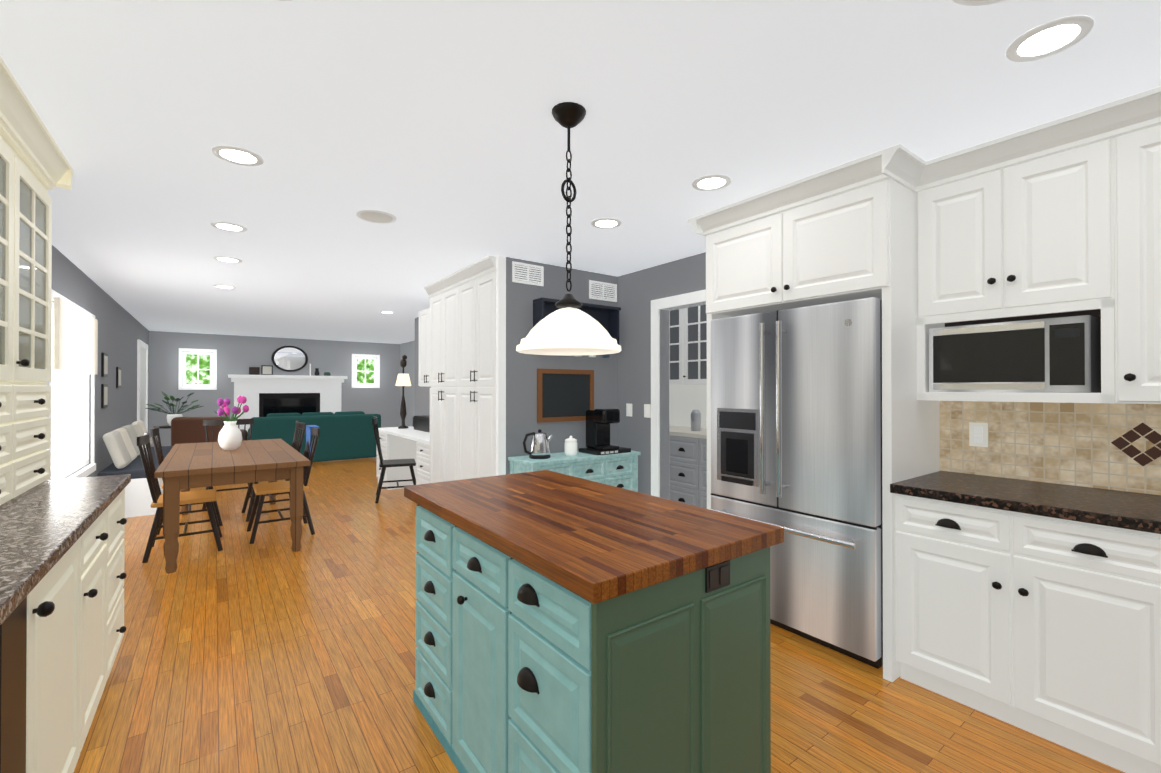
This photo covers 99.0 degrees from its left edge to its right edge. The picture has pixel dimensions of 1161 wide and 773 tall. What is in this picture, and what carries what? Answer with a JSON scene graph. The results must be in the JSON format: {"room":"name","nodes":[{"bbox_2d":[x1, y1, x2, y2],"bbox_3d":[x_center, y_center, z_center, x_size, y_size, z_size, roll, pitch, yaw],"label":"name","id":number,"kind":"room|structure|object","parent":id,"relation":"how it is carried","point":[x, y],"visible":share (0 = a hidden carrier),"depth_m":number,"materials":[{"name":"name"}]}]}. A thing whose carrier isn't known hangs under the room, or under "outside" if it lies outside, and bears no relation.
{"room":"kitchen","nodes":[
{"label":"kitchen","id":0,"kind":"room"},
{"bbox_2d":[52,245,148,478],"bbox_3d":[-3.959,0.154,3.606,0.120,2.440,14.140,0,0,-36],"label":"wall","id":1,"kind":"structure","parent":0,"point":[121,330],"depth_m":5.68,"materials":[{"name":"grey paint"}]},
{"bbox_2d":[46,290,95,479],"bbox_3d":[-4.388,0.058,4.265,0.110,1.540,1.710,0,0,-36],"label":"window","id":2,"kind":"structure","parent":1,"relation":"in","point":[69,445],"depth_m":4.42,"materials":[{"name":"white glass"}]},
{"bbox_2d":[53,297,97,374],"bbox_3d":[-4.350,-0.392,4.302,0.028,0.540,1.520,0,0,-36],"label":"window shade","id":3,"kind":"object","parent":2,"relation":"attached to","point":[75,339],"visible":0.93,"depth_m":4.11,"materials":[{"name":"beige fabric"}]},
{"bbox_2d":[101,353,107,376],"bbox_3d":[-5.237,-0.236,5.461,0.021,0.260,0.260,0,0,-36],"label":"picture frame","id":4,"kind":"object","parent":1,"relation":"attached to","point":[104,373],"depth_m":5.39,"materials":[{"name":"black"}]},
{"bbox_2d":[101,384,107,407],"bbox_3d":[-5.237,0.104,5.459,0.021,0.260,0.260,0,0,-36],"label":"picture frame","id":5,"kind":"object","parent":1,"relation":"attached to","point":[104,387],"depth_m":5.39,"materials":[{"name":"black wood"}]},
{"bbox_2d":[116,367,120,387],"bbox_3d":[-5.831,-0.112,6.265,0.021,0.260,0.260,0,0,-36],"label":"picture frame","id":6,"kind":"object","parent":1,"relation":"attached to","point":[118,370],"depth_m":6.19,"materials":[{"name":"black"}]},
{"bbox_2d":[137,339,147,431],"bbox_3d":[-7.360,0.329,8.341,0.029,2.140,1.260,0,0,-36],"label":"door frame","id":7,"kind":"structure","parent":1,"relation":"attached to","point":[142,348],"depth_m":8.32,"materials":[{"name":"white wood"}]},
{"bbox_2d":[149,331,399,446],"bbox_3d":[-6.230,0.191,10.642,4.580,2.440,0.120,0,0,-36],"label":"wall","id":8,"kind":"structure","parent":0,"point":[238,355],"depth_m":10.13,"materials":[{"name":"grey paint"}]},
{"bbox_2d":[178,348,216,389],"bbox_3d":[-7.462,-0.334,9.679,0.590,0.800,0.110,0,0,-36],"label":"window","id":9,"kind":"structure","parent":8,"relation":"in","point":[199,369],"depth_m":9.69,"materials":[{"name":"white"}]},
{"bbox_2d":[271,346,307,371],"bbox_3d":[-6.171,-0.590,10.541,0.680,0.558,0.035,0,0,-36],"label":"oval mirror","id":10,"kind":"object","parent":8,"relation":"attached to","point":[289,358],"visible":1,"depth_m":10.53,"materials":[{"name":"black mirror"}]},
{"bbox_2d":[352,354,379,387],"bbox_3d":[-4.984,-0.355,11.508,0.610,0.780,0.110,0,0,-36],"label":"window","id":11,"kind":"structure","parent":8,"relation":"in","point":[365,369],"depth_m":11.52,"materials":[{"name":"white"}]},
{"bbox_2d":[400,341,414,425],"bbox_3d":[-2.979,0.188,10.195,0.120,2.440,4.700,0,0,-36],"label":"wall","id":12,"kind":"structure","parent":0,"point":[407,349],"depth_m":11.37,"materials":[{"name":"grey paint"}]},
{"bbox_2d":[415,317,430,415],"bbox_3d":[-1.344,0.167,6.076,0.120,2.440,3.870,0,0,-36],"label":"wall","id":13,"kind":"structure","parent":0,"point":[422,400],"depth_m":7.42,"materials":[{"name":"grey paint"}]},
{"bbox_2d":[418,309,427,386],"bbox_3d":[-1.523,-0.446,5.780,0.518,0.895,0.659,0,0,-36],"label":"upper cabinet","id":14,"kind":"object","parent":13,"relation":"attached to","point":[423,315],"depth_m":5.75,"materials":[{"name":"white wood"}]},
{"bbox_2d":[506,257,617,474],"bbox_3d":[-0.164,0.159,4.468,1.210,2.440,0.120,0,0,-36],"label":"wall","id":15,"kind":"structure","parent":0,"point":[521,395],"depth_m":4.25,"materials":[{"name":"grey paint"}]},
{"bbox_2d":[512,261,543,285],"bbox_3d":[-0.441,-0.948,4.184,0.300,0.170,0.012,0,0,-36],"label":"air vent","id":16,"kind":"object","parent":15,"relation":"in","point":[525,273],"visible":1,"depth_m":4.18,"materials":[{"name":"white metal"}]},
{"bbox_2d":[537,369,593,422],"bbox_3d":[-0.124,0.079,4.405,0.600,0.460,0.025,0,0,-36],"label":"frame","id":17,"kind":"object","parent":15,"relation":"attached to","point":[563,395],"visible":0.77,"depth_m":4.39,"materials":[{"name":"brown wood"}]},
{"bbox_2d":[533,297,620,357],"bbox_3d":[-0.019,-0.499,4.401,0.860,0.465,0.160,0,0,-36],"label":"shelf","id":18,"kind":"object","parent":15,"relation":"attached to","point":[606,317],"visible":0.35,"depth_m":4.53,"materials":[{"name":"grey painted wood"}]},
{"bbox_2d":[589,280,616,301],"bbox_3d":[0.215,-0.895,4.668,0.330,0.170,0.012,0,0,-36],"label":"air vent","id":19,"kind":"object","parent":15,"relation":"in","point":[603,291],"visible":1,"depth_m":4.66,"materials":[{"name":"white metal"}]},
{"bbox_2d":[0,0,1160,343],"bbox_3d":[-1.955,-1.108,5.091,7.600,0.100,14.300,0,0,-36],"label":"ceiling","id":20,"kind":"structure","parent":0,"point":[436,130],"depth_m":1.98,"materials":[{"name":"white paint"}]},
{"bbox_2d":[213,285,235,288],"bbox_3d":[-3.768,-1.054,5.257,0.199,0.005,0.199,0,0,15],"label":"recessed light","id":21,"kind":"object","parent":20,"relation":"in","point":[217,286],"depth_m":5.22,"materials":[{"name":"white"}]},
{"bbox_2d":[213,256,241,262],"bbox_3d":[-2.948,-1.060,4.147,0.199,0.005,0.199,0,0,30],"label":"recessed light","id":22,"kind":"object","parent":20,"relation":"in","point":[229,259],"depth_m":4.14,"materials":[{"name":"white"}]},
{"bbox_2d":[211,222,246,231],"bbox_3d":[-2.345,-1.064,3.312,0.199,0.005,0.199,0,0,45],"label":"recessed light","id":23,"kind":"object","parent":20,"relation":"in","point":[224,225],"depth_m":3.30,"materials":[{"name":"white"}]},
{"bbox_2d":[212,145,263,165],"bbox_3d":[-1.589,-1.069,2.304,0.199,0.005,0.199,0,0,15],"label":"recessed light","id":24,"kind":"object","parent":20,"relation":"in","point":[237,154],"depth_m":2.29,"materials":[{"name":"white"}]},
{"bbox_2d":[356,210,395,222],"bbox_3d":[-1.281,-1.064,3.115,0.233,0.007,0.233,0,0,9],"label":"ceiling speaker","id":25,"kind":"object","parent":20,"relation":"attached to","point":[375,216],"depth_m":3.09,"materials":[{"name":"white plastic"}]},
{"bbox_2d":[380,311,394,313],"bbox_3d":[-2.726,-1.045,6.995,0.199,0.005,0.199,0,0,15],"label":"recessed light","id":26,"kind":"object","parent":20,"relation":"in","point":[387,312],"depth_m":7.00,"materials":[{"name":"white"}]},
{"bbox_2d":[516,102,620,355],"bbox_3d":[-0.046,-0.604,1.937,0.410,0.939,0.410,0,0,-36],"label":"pendant light","id":27,"kind":"object","parent":20,"relation":"hanging from","point":[568,327],"visible":1,"depth_m":1.87,"materials":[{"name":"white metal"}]},
{"bbox_2d":[591,218,621,228],"bbox_3d":[0.169,-1.064,3.240,0.199,0.005,0.199,0,0,30],"label":"recessed light","id":28,"kind":"object","parent":20,"relation":"in","point":[602,222],"depth_m":3.23,"materials":[{"name":"white"}]},
{"bbox_2d":[692,174,730,190],"bbox_3d":[0.688,-1.068,2.604,0.199,0.005,0.199,0,0,45],"label":"recessed light","id":29,"kind":"object","parent":20,"relation":"in","point":[708,182],"depth_m":2.59,"materials":[{"name":"white"}]},
{"bbox_2d":[952,0,1005,5],"bbox_3d":[1.105,-1.074,1.246,0.302,0.007,0.302,0,0,9],"label":"ceiling speaker","id":30,"kind":"object","parent":20,"relation":"attached to","point":[963,2],"depth_m":1.38,"materials":[{"name":"white plastic"}]},
{"bbox_2d":[1006,15,1093,61],"bbox_3d":[1.449,-1.073,1.538,0.199,0.005,0.199,0,0,-42],"label":"recessed light","id":31,"kind":"object","parent":20,"relation":"in","point":[1045,38],"depth_m":1.53,"materials":[{"name":"white"}]},
{"bbox_2d":[73,457,1124,772],"bbox_3d":[-1.955,1.432,5.078,7.600,0.100,14.300,0,0,-36],"label":"floor","id":32,"kind":"structure","parent":0,"point":[269,651],"depth_m":2.32,"materials":[{"name":"brown wood"}]},
{"bbox_2d":[0,620,11,772],"bbox_3d":[-1.285,0.920,0.605,0.617,0.878,0.651,0,0,-36],"label":"base cabinet","id":33,"kind":"object","parent":32,"relation":"on","point":[6,632],"depth_m":1.08,"materials":[{"name":"brown wood"}]},
{"bbox_2d":[12,588,39,772],"bbox_3d":[-1.534,0.922,0.942,0.617,0.878,0.188,0,0,-36],"label":"base cabinet","id":34,"kind":"object","parent":32,"relation":"on","point":[25,623],"depth_m":1.19,"materials":[{"name":"beige wood"}]},
{"bbox_2d":[36,532,87,772],"bbox_3d":[-1.771,0.924,1.264,0.617,0.878,0.611,0,0,-36],"label":"base cabinet","id":35,"kind":"object","parent":32,"relation":"on","point":[63,575],"depth_m":1.50,"materials":[{"name":"beige wood"}]},
{"bbox_2d":[0,474,130,627],"bbox_3d":[-1.149,0.457,0.440,0.637,0.042,4.770,0,0,-36],"label":"countertop","id":36,"kind":"structure","parent":35,"relation":"on","point":[37,531],"depth_m":1.57,"materials":[{"name":"stone"}]},
{"bbox_2d":[0,376,19,507],"bbox_3d":[-2.166,0.210,1.584,0.357,0.462,0.547,0,0,-36],"label":"base cabinet","id":37,"kind":"object","parent":36,"relation":"on","point":[9,385],"depth_m":1.88,"materials":[{"name":"beige wood"}]},
{"bbox_2d":[20,376,51,499],"bbox_3d":[-2.497,0.213,2.032,0.357,0.462,0.568,0,0,-36],"label":"base cabinet","id":38,"kind":"object","parent":36,"relation":"on","point":[35,397],"depth_m":2.14,"materials":[{"name":"beige wood"}]},
{"bbox_2d":[88,508,111,731],"bbox_3d":[-2.104,0.926,1.715,0.617,0.878,0.510,0,0,-36],"label":"base cabinet","id":39,"kind":"object","parent":32,"relation":"on","point":[100,534],"depth_m":1.97,"materials":[{"name":"beige wood"}]},
{"bbox_2d":[112,488,126,665],"bbox_3d":[-2.408,0.928,2.127,0.617,0.878,0.515,0,0,-36],"label":"base cabinet","id":40,"kind":"object","parent":32,"relation":"on","point":[119,521],"depth_m":2.34,"materials":[{"name":"beige wood"}]},
{"bbox_2d":[97,420,172,517],"bbox_3d":[-5.583,0.942,6.356,0.504,0.893,2.760,0,0,-36],"label":"bench","id":41,"kind":"object","parent":32,"relation":"on","point":[122,446],"visible":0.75,"depth_m":5.32,"materials":[{"name":"white"}]},
{"bbox_2d":[158,425,170,428],"bbox_3d":[-7.038,1.040,8.600,0.480,0.720,0.480,0,0,-36],"label":"side table","id":42,"kind":"object","parent":32,"relation":"on","point":[164,427],"visible":0.12,"depth_m":8.38,"materials":[{"name":"black wood"}]},
{"bbox_2d":[145,391,202,425],"bbox_3d":[-7.006,0.380,8.569,0.806,0.599,0.773,0,0,-36],"label":"potted plant","id":43,"kind":"object","parent":42,"relation":"on","point":[170,416],"visible":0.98,"depth_m":8.52,"materials":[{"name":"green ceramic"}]},
{"bbox_2d":[137,432,222,562],"bbox_3d":[-3.366,0.887,4.201,0.549,0.990,0.513,0,0,-36],"label":"dining chair","id":44,"kind":"object","parent":32,"relation":"on","point":[208,497],"visible":0.98,"depth_m":4.07,"materials":[{"name":"brown wood"}]},
{"bbox_2d":[150,426,222,534],"bbox_3d":[-3.912,0.891,4.941,0.565,0.990,0.530,0,0,-36],"label":"dining chair","id":45,"kind":"object","parent":32,"relation":"on","point":[155,436],"visible":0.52,"depth_m":4.74,"materials":[{"name":"brown wood"}]},
{"bbox_2d":[171,416,247,445],"bbox_3d":[-6.283,0.949,8.434,0.840,0.900,0.840,0,0,-11],"label":"armchair","id":46,"kind":"object","parent":32,"relation":"on","point":[187,430],"visible":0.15,"depth_m":8.01,"materials":[{"name":"brown leather"}]},
{"bbox_2d":[202,419,254,508],"bbox_3d":[-4.158,0.896,5.877,0.513,0.990,0.549,0,0,-36],"label":"dining chair","id":47,"kind":"object","parent":32,"relation":"on","point":[212,423],"visible":0.33,"depth_m":5.98,"materials":[{"name":"brown wood"}]},
{"bbox_2d":[155,439,309,572],"bbox_3d":[-3.329,1.000,4.762,0.990,0.760,2.280,0,0,-36],"label":"dining table","id":48,"kind":"object","parent":32,"relation":"on","point":[185,467],"visible":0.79,"depth_m":4.03,"materials":[{"name":"brown wood"}]},
{"bbox_2d":[214,396,248,449],"bbox_3d":[-3.431,0.354,4.880,0.280,0.531,0.286,0,0,-36],"label":"flower vase","id":49,"kind":"object","parent":48,"relation":"on","point":[230,436],"visible":1,"depth_m":4.82,"materials":[{"name":"white ceramic"}]},
{"bbox_2d":[241,421,305,521],"bbox_3d":[-3.350,0.894,5.419,0.565,0.990,0.530,0,0,-36],"label":"dining chair","id":50,"kind":"object","parent":32,"relation":"on","point":[296,441],"visible":0.52,"depth_m":5.43,"materials":[{"name":"brown wood"}]},
{"bbox_2d":[247,425,319,543],"bbox_3d":[-2.809,0.885,4.699,0.567,0.999,0.513,0,0,-36],"label":"dining chair","id":51,"kind":"object","parent":32,"relation":"on","point":[261,490],"visible":0.77,"depth_m":4.64,"materials":[{"name":"brown wood"}]},
{"bbox_2d":[228,374,347,431],"bbox_3d":[-6.063,0.587,10.406,2.170,1.645,0.450,0,0,-36],"label":"fireplace mantel","id":52,"kind":"object","parent":32,"relation":"on","point":[264,395],"visible":0.42,"depth_m":10.47,"materials":[{"name":"white painted wood"}]},
{"bbox_2d":[249,365,272,374],"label":"mantel decor","id":53,"kind":"object","parent":52,"relation":"on","point":[266,369],"depth_m":10.23,"materials":[{"name":"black wood"}]},
{"bbox_2d":[310,364,330,375],"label":"mantel decor","id":54,"kind":"object","parent":52,"relation":"on","point":[316,373],"depth_m":10.78,"materials":[{"name":"black wood"}]},
{"bbox_2d":[248,411,380,461],"bbox_3d":[-4.910,0.938,9.220,2.080,0.930,0.970,0,0,-36],"label":"sofa","id":55,"kind":"object","parent":32,"relation":"on","point":[347,435],"visible":0.69,"depth_m":8.94,"materials":[{"name":"teal fabric"}]},
{"bbox_2d":[372,416,415,502],"bbox_3d":[-2.303,0.888,6.197,0.549,1.010,0.513,0,0,-21],"label":"desk chair","id":56,"kind":"object","parent":32,"relation":"on","point":[384,464],"visible":0.92,"depth_m":6.02,"materials":[{"name":"black wood"}]},
{"bbox_2d":[376,431,411,489],"bbox_3d":[-2.520,1.011,7.056,0.598,0.764,0.550,0,0,-36],"label":"base cabinet","id":57,"kind":"object","parent":32,"relation":"on","point":[392,447],"depth_m":6.76,"materials":[{"name":"white wood"}]},
{"bbox_2d":[378,427,427,442],"bbox_3d":[-2.029,0.606,6.377,0.617,0.034,2.229,0,0,-36],"label":"countertop","id":58,"kind":"structure","parent":57,"relation":"on","point":[409,433],"depth_m":6.35,"materials":[{"name":"white stone"}]},
{"bbox_2d":[396,355,410,428],"bbox_3d":[-2.502,0.074,7.005,0.210,1.034,0.207,0,0,-36],"label":"desk lamp","id":59,"kind":"object","parent":58,"relation":"on","point":[403,379],"visible":1,"depth_m":6.96,"materials":[{"name":"black wood"}]},
{"bbox_2d":[413,415,429,432],"bbox_3d":[-1.967,0.494,6.565,0.260,0.188,0.800,0,0,-36],"label":"desk organizer","id":60,"kind":"object","parent":58,"relation":"on","point":[421,422],"visible":0.46,"depth_m":6.54,"materials":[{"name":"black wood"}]},
{"bbox_2d":[412,439,427,484],"bbox_3d":[-1.508,1.004,5.685,0.598,0.764,0.498,0,0,-36],"label":"base cabinet","id":61,"kind":"object","parent":32,"relation":"on","point":[419,450],"depth_m":5.58,"materials":[{"name":"white wood"}]},
{"bbox_2d":[428,275,455,482],"bbox_3d":[-1.136,0.163,5.168,0.618,2.440,0.779,0,0,-36],"label":"tall cabinet","id":62,"kind":"object","parent":32,"relation":"on","point":[442,295],"depth_m":4.99,"materials":[{"name":"white wood"}]},
{"bbox_2d":[456,255,505,479],"bbox_3d":[-0.674,0.160,4.541,0.618,2.440,0.779,0,0,-36],"label":"tall cabinet","id":63,"kind":"object","parent":32,"relation":"on","point":[462,349],"depth_m":4.26,"materials":[{"name":"white wood"}]},
{"bbox_2d":[508,451,640,491],"bbox_3d":[-0.028,0.978,4.220,1.110,0.800,0.398,0,0,-36],"label":"sideboard","id":64,"kind":"object","parent":32,"relation":"on","point":[619,470],"visible":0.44,"depth_m":4.12,"materials":[{"name":"teal wood"}]},
{"bbox_2d":[523,429,552,458],"bbox_3d":[-0.343,0.460,3.998,0.279,0.231,0.173,0,0,-36],"label":"kettle","id":65,"kind":"object","parent":64,"relation":"on","point":[539,445],"visible":1,"depth_m":3.94,"materials":[{"name":"silver metal"}]},
{"bbox_2d":[564,436,576,455],"bbox_3d":[-0.080,0.494,4.167,0.110,0.165,0.108,0,0,-36],"label":"canister","id":66,"kind":"object","parent":64,"relation":"on","point":[570,446],"visible":1,"depth_m":4.12,"materials":[{"name":"white ceramic"}]},
{"bbox_2d":[579,408,630,454],"bbox_3d":[0.214,0.385,4.358,0.370,0.384,0.283,0,0,-36],"label":"coffee maker","id":67,"kind":"object","parent":64,"relation":"on","point":[599,422],"visible":1,"depth_m":4.29,"materials":[{"name":"black plastic"}]},
{"bbox_2d":[404,494,770,772],"bbox_3d":[-0.084,0.923,1.829,0.718,0.884,1.302,0,0,-36],"label":"kitchen island","id":68,"kind":"object","parent":32,"relation":"on","point":[564,623],"depth_m":1.37,"materials":[{"name":"teal wood"}]},
{"bbox_2d":[404,470,783,605],"bbox_3d":[-0.073,0.456,1.842,0.740,0.046,1.350,0,0,-36],"label":"island countertop","id":69,"kind":"structure","parent":68,"relation":"on","point":[607,543],"depth_m":1.51,"materials":[{"name":"brown wood"}]},
{"bbox_2d":[669,437,696,505],"bbox_3d":[1.262,0.943,5.180,0.600,0.880,0.430,0,0,-36],"label":"base cabinet","id":70,"kind":"object","parent":32,"relation":"on","point":[682,450],"depth_m":4.98,"materials":[{"name":"grey wood"}]},
{"bbox_2d":[669,425,706,440],"bbox_3d":[1.384,0.482,4.999,0.620,0.040,2.600,0,0,-36],"label":"countertop","id":71,"kind":"structure","parent":70,"relation":"on","point":[674,430],"depth_m":5.09,"materials":[{"name":"white stone"}]},
{"bbox_2d":[697,437,706,508],"bbox_3d":[1.517,0.941,4.834,0.600,0.880,0.430,0,0,-36],"label":"base cabinet","id":72,"kind":"object","parent":32,"relation":"on","point":[701,443],"depth_m":4.80,"materials":[{"name":"grey wood"}]},
{"bbox_2d":[710,297,882,668],"bbox_3d":[1.315,0.476,2.873,0.705,1.790,0.960,0,0,-36],"label":"fridge","id":73,"kind":"object","parent":32,"relation":"on","point":[796,424],"visible":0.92,"depth_m":2.57,"materials":[{"name":"grey metal"}]},
{"bbox_2d":[887,494,1160,772],"bbox_3d":[1.936,0.928,2.120,0.607,0.878,0.856,0,0,-36],"label":"base cabinet","id":74,"kind":"object","parent":32,"relation":"on","point":[1029,606],"depth_m":1.89,"materials":[{"name":"white wood"}]},
{"bbox_2d":[887,470,1160,533],"bbox_3d":[2.365,0.463,1.522,0.629,0.042,2.339,0,0,-36],"label":"countertop","id":75,"kind":"structure","parent":74,"relation":"on","point":[1120,510],"depth_m":2.01,"materials":[{"name":"brown stone"}]},
{"bbox_2d":[618,252,705,498],"bbox_3d":[1.989,0.149,2.670,0.120,2.440,5.570,0,0,-36],"label":"wall","id":76,"kind":"structure","parent":0,"point":[639,291],"depth_m":4.49,"materials":[{"name":"grey paint"}]},
{"bbox_2d":[626,403,631,416],"bbox_3d":[0.455,0.220,4.638,0.009,0.120,0.080,0,0,-36],"label":"electrical outlet plate","id":77,"kind":"object","parent":76,"relation":"attached to","point":[628,409],"visible":1,"depth_m":4.63,"materials":[{"name":"white plastic"}]},
{"bbox_2d":[644,404,650,417],"bbox_3d":[0.598,0.219,4.445,0.009,0.120,0.080,0,0,-36],"label":"switch plate","id":78,"kind":"object","parent":76,"relation":"attached to","point":[647,410],"visible":1,"depth_m":4.44,"materials":[{"name":"white plastic"}]},
{"bbox_2d":[651,289,705,499],"bbox_3d":[0.978,0.306,4.023,0.141,2.140,1.010,0,0,-36],"label":"door frame","id":79,"kind":"structure","parent":76,"relation":"attached to","point":[696,298],"depth_m":4.33,"materials":[{"name":"white wood"}]},
{"bbox_2d":[703,150,914,317],"bbox_3d":[1.356,-0.764,2.907,0.617,0.610,1.057,0,0,-36],"label":"upper cabinet","id":80,"kind":"object","parent":76,"relation":"attached to","point":[847,233],"depth_m":2.56,"materials":[{"name":"white wood"}]},
{"bbox_2d":[911,106,1106,325],"bbox_3d":[1.994,-0.705,2.286,0.327,0.734,0.670,0,0,-36],"label":"upper cabinet","id":81,"kind":"object","parent":76,"relation":"attached to","point":[1013,228],"depth_m":2.15,"materials":[{"name":"white wood"}]},
{"bbox_2d":[929,315,1100,392],"bbox_3d":[1.986,-0.131,2.296,0.270,0.314,0.560,0,0,-36],"label":"microwave","id":82,"kind":"object","parent":81,"relation":"in","point":[1060,354],"visible":1,"depth_m":2.17,"materials":[{"name":"grey metal"}]},
{"bbox_2d":[1107,90,1160,403],"bbox_3d":[2.330,-0.505,1.829,0.327,1.139,0.461,0,0,-36],"label":"upper cabinet","id":83,"kind":"object","parent":76,"relation":"attached to","point":[1133,124],"depth_m":1.87,"materials":[{"name":"white wood"}]},
{"bbox_2d":[669,310,676,384],"bbox_3d":[1.111,-0.465,5.610,0.340,0.900,0.540,0,0,-36],"label":"upper cabinet","id":84,"kind":"object","parent":0,"relation":"attached to","point":[673,313],"depth_m":5.47,"materials":[{"name":"grey wood"}]},
{"bbox_2d":[677,305,706,384],"bbox_3d":[1.366,-0.467,5.264,0.340,0.900,0.540,0,0,-36],"label":"upper cabinet","id":85,"kind":"object","parent":0,"relation":"attached to","point":[691,321],"depth_m":5.25,"materials":[{"name":"grey wood"}]},
{"bbox_2d":[940,401,1160,494],"bbox_3d":[2.612,0.254,1.705,0.016,0.378,2.339,0,0,-36],"label":"tile backsplash","id":86,"kind":"structure","parent":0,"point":[1113,446],"depth_m":2.28,"materials":[{"name":"brown tile"}]}
]}

